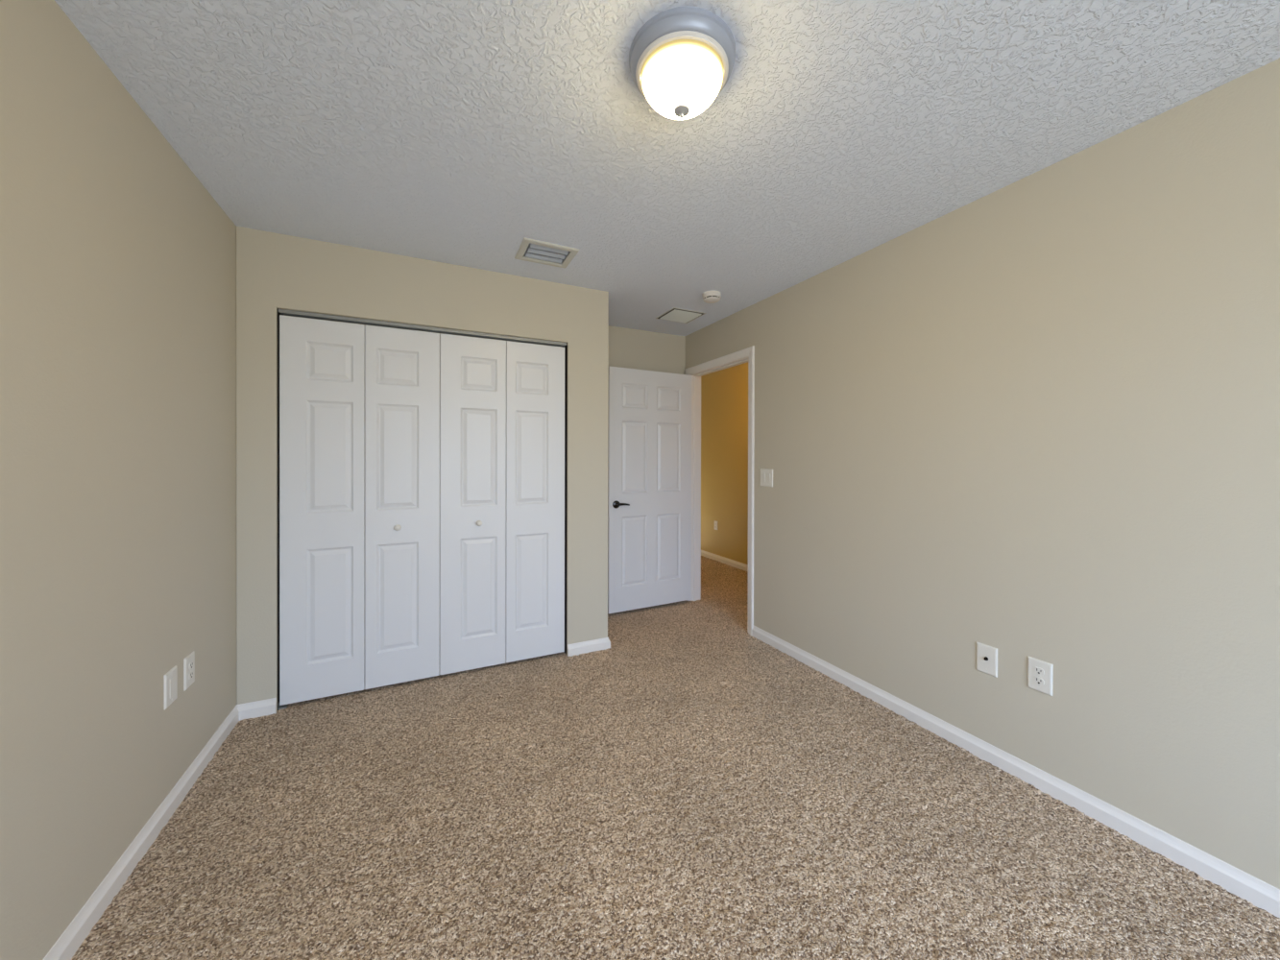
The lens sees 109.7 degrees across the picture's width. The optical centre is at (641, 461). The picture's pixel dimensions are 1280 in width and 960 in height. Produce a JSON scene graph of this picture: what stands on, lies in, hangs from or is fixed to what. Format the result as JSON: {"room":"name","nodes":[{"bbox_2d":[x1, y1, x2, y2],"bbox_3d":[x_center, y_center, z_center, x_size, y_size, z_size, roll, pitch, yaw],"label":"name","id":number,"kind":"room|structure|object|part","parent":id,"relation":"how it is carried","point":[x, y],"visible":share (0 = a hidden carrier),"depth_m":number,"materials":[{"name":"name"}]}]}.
{"room":"empty bedroom","nodes":[
{"label":"empty bedroom","id":0,"kind":"room"},
{"bbox_2d":[0,0,236,959],"bbox_3d":[-1.127,0.067,0.286,0.115,2.500,5.928,0,0,-26],"label":"wall","id":1,"kind":"structure","parent":0,"point":[118,265],"depth_m":1.27,"materials":[{"name":"beige paint"}]},
{"bbox_2d":[42,705,239,959],"bbox_3d":[-0.915,1.259,-0.005,0.014,0.082,4.979,0,0,-26],"label":"baseboard","id":2,"kind":"structure","parent":1,"relation":"attached to","point":[66,946],"depth_m":1.42,"materials":[{"name":"white paint"}]},
{"bbox_2d":[164,665,177,709],"bbox_3d":[-1.722,0.826,1.648,0.009,0.124,0.086,0,0,-26],"label":"blank plate","id":3,"kind":"object","parent":1,"relation":"attached to","point":[171,677],"visible":1,"depth_m":1.64,"materials":[{"name":"white plastic"}]},
{"bbox_2d":[183,651,194,691],"bbox_3d":[-1.785,0.827,1.780,0.011,0.124,0.080,0,0,-26],"label":"wall outlet","id":4,"kind":"object","parent":1,"relation":"attached to","point":[189,661],"visible":1,"depth_m":1.77,"materials":[{"name":"white plastic"}]},
{"bbox_2d":[189,671,193,679],"bbox_3d":[-1.782,0.846,1.782,0.003,0.027,0.034,0,0,-26],"label":"receptacle","id":5,"kind":"object","parent":4,"relation":"attached to","point":[191,673],"depth_m":1.78,"materials":[{"name":"white plastic"}]},
{"bbox_2d":[236,225,608,711],"bbox_3d":[-1.142,0.058,2.710,1.978,2.500,0.115,0,0,-26],"label":"wall","id":6,"kind":"structure","parent":0,"point":[275,271],"depth_m":2.47,"materials":[{"name":"beige paint"}]},
{"bbox_2d":[236,698,276,721],"bbox_3d":[-1.933,1.248,2.260,0.161,0.082,0.014,0,0,-26],"label":"baseboard","id":7,"kind":"structure","parent":6,"relation":"attached to","point":[253,710],"depth_m":2.26,"materials":[{"name":"white paint"}]},
{"bbox_2d":[277,308,281,710],"bbox_3d":[-1.889,0.251,2.356,0.004,2.072,0.100,0,0,-26],"label":"liner","id":8,"kind":"object","parent":6,"relation":"attached to","point":[278,313],"visible":0.36,"depth_m":2.31,"materials":[{"name":"black wood"}]},
{"bbox_2d":[278,309,566,346],"bbox_3d":[-1.188,-0.775,2.661,1.523,0.018,0.038,0,0,-26],"label":"door track","id":9,"kind":"object","parent":6,"relation":"attached to","point":[281,311],"visible":1,"depth_m":2.59,"materials":[{"name":"grey metal"}]},
{"bbox_2d":[278,314,439,709],"bbox_3d":[-1.528,0.262,2.481,0.759,2.031,0.074,0,0,-26],"label":"door","id":10,"kind":"structure","parent":9,"relation":"hanging from","point":[359,404],"depth_m":2.47,"materials":[{"name":"white paint"}]},
{"bbox_3d":[-1.703,0.254,2.416,0.375,2.014,0.034,0,0,-26],"label":"panel","id":11,"kind":"part","parent":10,"relation":"part of","materials":[{"name":"white paint"}]},
{"bbox_3d":[-1.373,0.373,2.537,0.033,0.033,0.038,0,0,-26],"label":"knob","id":12,"kind":"part","parent":10,"relation":"part of","materials":[{"name":"white plastic"}]},
{"bbox_3d":[-1.363,0.254,2.581,0.375,2.014,0.034,0,0,-26],"label":"panel","id":13,"kind":"part","parent":10,"relation":"part of","materials":[{"name":"white paint"}]},
{"bbox_2d":[439,333,564,675],"bbox_3d":[-0.846,0.255,2.812,0.753,2.014,0.074,0,0,-26],"label":"door","id":14,"kind":"structure","parent":9,"relation":"hanging from","point":[502,402],"depth_m":2.80,"materials":[{"name":"white paint"}]},
{"bbox_3d":[-1.024,0.254,2.746,0.375,2.014,0.034,0,0,-26],"label":"panel","id":15,"kind":"part","parent":14,"relation":"part of","materials":[{"name":"white paint"}]},
{"bbox_3d":[-0.984,0.373,2.726,0.033,0.033,0.038,0,0,-26],"label":"knob","id":16,"kind":"part","parent":14,"relation":"part of","materials":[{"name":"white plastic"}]},
{"bbox_3d":[-0.683,0.255,2.911,0.375,2.014,0.034,0,0,-26],"label":"panel","id":17,"kind":"part","parent":14,"relation":"part of","materials":[{"name":"white paint"}]},
{"bbox_2d":[562,342,567,654],"bbox_3d":[-0.516,0.252,3.023,0.004,2.072,0.100,0,0,-26],"label":"liner","id":18,"kind":"object","parent":6,"relation":"attached to","point":[566,347],"visible":0.5,"depth_m":2.99,"materials":[{"name":"black wood"}]},
{"bbox_2d":[283,314,685,374],"bbox_3d":[-0.984,0.055,3.587,3.028,2.500,0.115,0,0,-26],"label":"wall","id":19,"kind":"structure","parent":0,"point":[628,348],"depth_m":4.01,"materials":[{"name":"beige paint"}]},
{"bbox_2d":[54,0,1279,336],"bbox_3d":[0.262,-1.207,2.401,4.462,0.100,8.530,0,0,-26],"label":"ceiling","id":20,"kind":"structure","parent":0,"point":[459,132],"depth_m":1.49,"materials":[{"name":"white paint"}]},
{"bbox_2d":[514,237,579,268],"bbox_3d":[-0.530,-1.200,2.512,0.300,0.099,0.260,0,0,-26],"label":"ceiling vent","id":21,"kind":"object","parent":20,"relation":"in","point":[536,244],"visible":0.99,"depth_m":2.51,"materials":[{"name":"grey metal"}]},
{"bbox_2d":[655,307,706,323],"bbox_3d":[0.311,-1.157,3.590,0.295,0.012,0.293,0,0,-26],"label":"ceiling vent","id":22,"kind":"object","parent":20,"relation":"in","point":[679,315],"visible":1,"depth_m":3.56,"materials":[{"name":"grey metal"}]},
{"bbox_2d":[628,6,735,120],"bbox_3d":[0.116,-1.072,1.294,0.303,0.170,0.303,0,0,-26],"label":"ceiling light","id":23,"kind":"object","parent":20,"relation":"attached to","point":[681,59],"visible":1,"depth_m":1.21,"materials":[{"name":"white glass"}]},
{"bbox_3d":[0.116,-1.062,1.294,0.238,0.091,0.238,0,0,-26],"label":"lamp shade","id":24,"kind":"part","parent":23,"relation":"part of","materials":[{"name":"white glass"}]},
{"bbox_2d":[701,290,721,303],"bbox_3d":[0.486,-1.135,3.121,0.128,0.052,0.128,0,0,-26],"label":"smoke detector","id":25,"kind":"object","parent":20,"relation":"attached to","point":[710,297],"visible":1,"depth_m":3.08,"materials":[{"name":"white paint"}]},
{"bbox_3d":[0.486,-1.156,3.121,0.128,0.012,0.128,0,0,-26],"label":"mounting plate","id":26,"kind":"part","parent":25,"relation":"part of","materials":[{"name":"white paint"}]},
{"bbox_2d":[71,555,1279,959],"bbox_3d":[0.390,1.288,2.127,4.269,0.011,7.719,0,0,-26],"label":"floor","id":27,"kind":"structure","parent":0,"point":[688,786],"depth_m":1.56,"materials":[{"name":"brown carpet"}]},
{"bbox_2d":[700,362,748,564],"bbox_3d":[1.341,0.055,5.154,0.115,2.500,4.530,0,0,-26],"label":"wall","id":28,"kind":"structure","parent":0,"point":[724,393],"depth_m":5.61,"materials":[{"name":"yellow paint"}]},
{"bbox_2d":[700,550,748,571],"bbox_3d":[1.280,1.246,5.130,0.014,0.082,4.300,0,0,-26],"label":"baseboard","id":29,"kind":"structure","parent":28,"relation":"attached to","point":[723,560],"depth_m":5.60,"materials":[{"name":"white paint"}]},
{"bbox_2d":[684,58,1279,889],"bbox_3d":[1.157,0.063,2.777,0.115,2.500,8.415,0,0,-26],"label":"wall","id":30,"kind":"structure","parent":0,"point":[1038,418],"depth_m":1.70,"materials":[{"name":"beige paint"}]},
{"bbox_2d":[607,366,691,613],"bbox_3d":[0.088,0.237,3.900,0.822,2.032,0.130,0,0,-28],"label":"door","id":31,"kind":"structure","parent":30,"relation":"in","point":[649,425],"depth_m":3.87,"materials":[{"name":"white paint"}]},
{"bbox_3d":[-0.199,0.357,3.701,0.065,0.065,0.047,0,0,-28],"label":"handle","id":32,"kind":"part","parent":31,"relation":"part of","materials":[{"name":"brown metal"}]},
{"bbox_3d":[-0.150,0.355,3.710,0.118,0.024,0.018,0,0,-28],"label":"lever","id":33,"kind":"part","parent":31,"relation":"part of","materials":[{"name":"brown metal"}]},
{"bbox_2d":[685,345,754,636],"bbox_3d":[0.673,0.218,3.773,0.149,2.140,0.953,0,0,-26],"label":"door frame","id":34,"kind":"structure","parent":30,"relation":"attached to","point":[745,355],"depth_m":3.92,"materials":[{"name":"white paint"}]},
{"bbox_3d":[0.733,0.218,3.802,0.017,2.140,0.953,0,0,-26],"label":"casing","id":35,"kind":"part","parent":34,"relation":"part of","materials":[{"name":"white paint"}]},
{"bbox_2d":[760,468,772,486],"bbox_3d":[0.884,0.117,3.195,0.014,0.126,0.128,0,0,-26],"label":"light switch","id":36,"kind":"object","parent":30,"relation":"attached to","point":[766,475],"visible":1,"depth_m":3.19,"materials":[{"name":"white plastic"}]},
{"bbox_2d":[976,641,997,677],"bbox_3d":[1.489,0.857,1.945,0.018,0.124,0.080,0,0,-26],"label":"cable plate","id":37,"kind":"object","parent":30,"relation":"attached to","point":[986,655],"visible":1,"depth_m":1.94,"materials":[{"name":"white plastic"}]},
{"bbox_2d":[752,626,1279,917],"bbox_3d":[1.853,1.262,1.194,0.014,0.082,4.718,0,0,-26],"label":"baseboard","id":38,"kind":"structure","parent":30,"relation":"attached to","point":[1261,894],"depth_m":1.68,"materials":[{"name":"white paint"}]},
{"bbox_2d":[1027,655,1052,696],"bbox_3d":[1.573,0.848,1.780,0.011,0.124,0.080,0,0,-26],"label":"wall outlet","id":39,"kind":"object","parent":30,"relation":"attached to","point":[1039,672],"visible":1,"depth_m":1.77,"materials":[{"name":"white plastic"}]},
{"bbox_2d":[1033,676,1044,685],"bbox_3d":[1.570,0.868,1.778,0.003,0.027,0.034,0,0,-26],"label":"receptacle","id":40,"kind":"object","parent":39,"relation":"attached to","point":[1037,681],"depth_m":1.78,"materials":[{"name":"white plastic"}]},
{"bbox_2d":[1033,667,1044,676],"bbox_3d":[1.570,0.829,1.778,0.003,0.027,0.034,0,0,-26],"label":"receptacle","id":41,"kind":"object","parent":39,"relation":"attached to","point":[1037,671],"depth_m":1.78,"materials":[{"name":"white plastic"}]},
{"bbox_3d":[-0.461,0.057,3.441,0.115,2.500,0.605,0,0,-26],"label":"wall","id":42,"kind":"structure","parent":0,"visible":0},
{"bbox_2d":[567,637,610,656],"bbox_3d":[-0.507,1.248,3.352,0.301,0.082,0.734,0,0,-26],"label":"baseboard","id":43,"kind":"structure","parent":42,"relation":"attached to","point":[589,646],"depth_m":3.02,"materials":[{"name":"white paint"}]}
]}

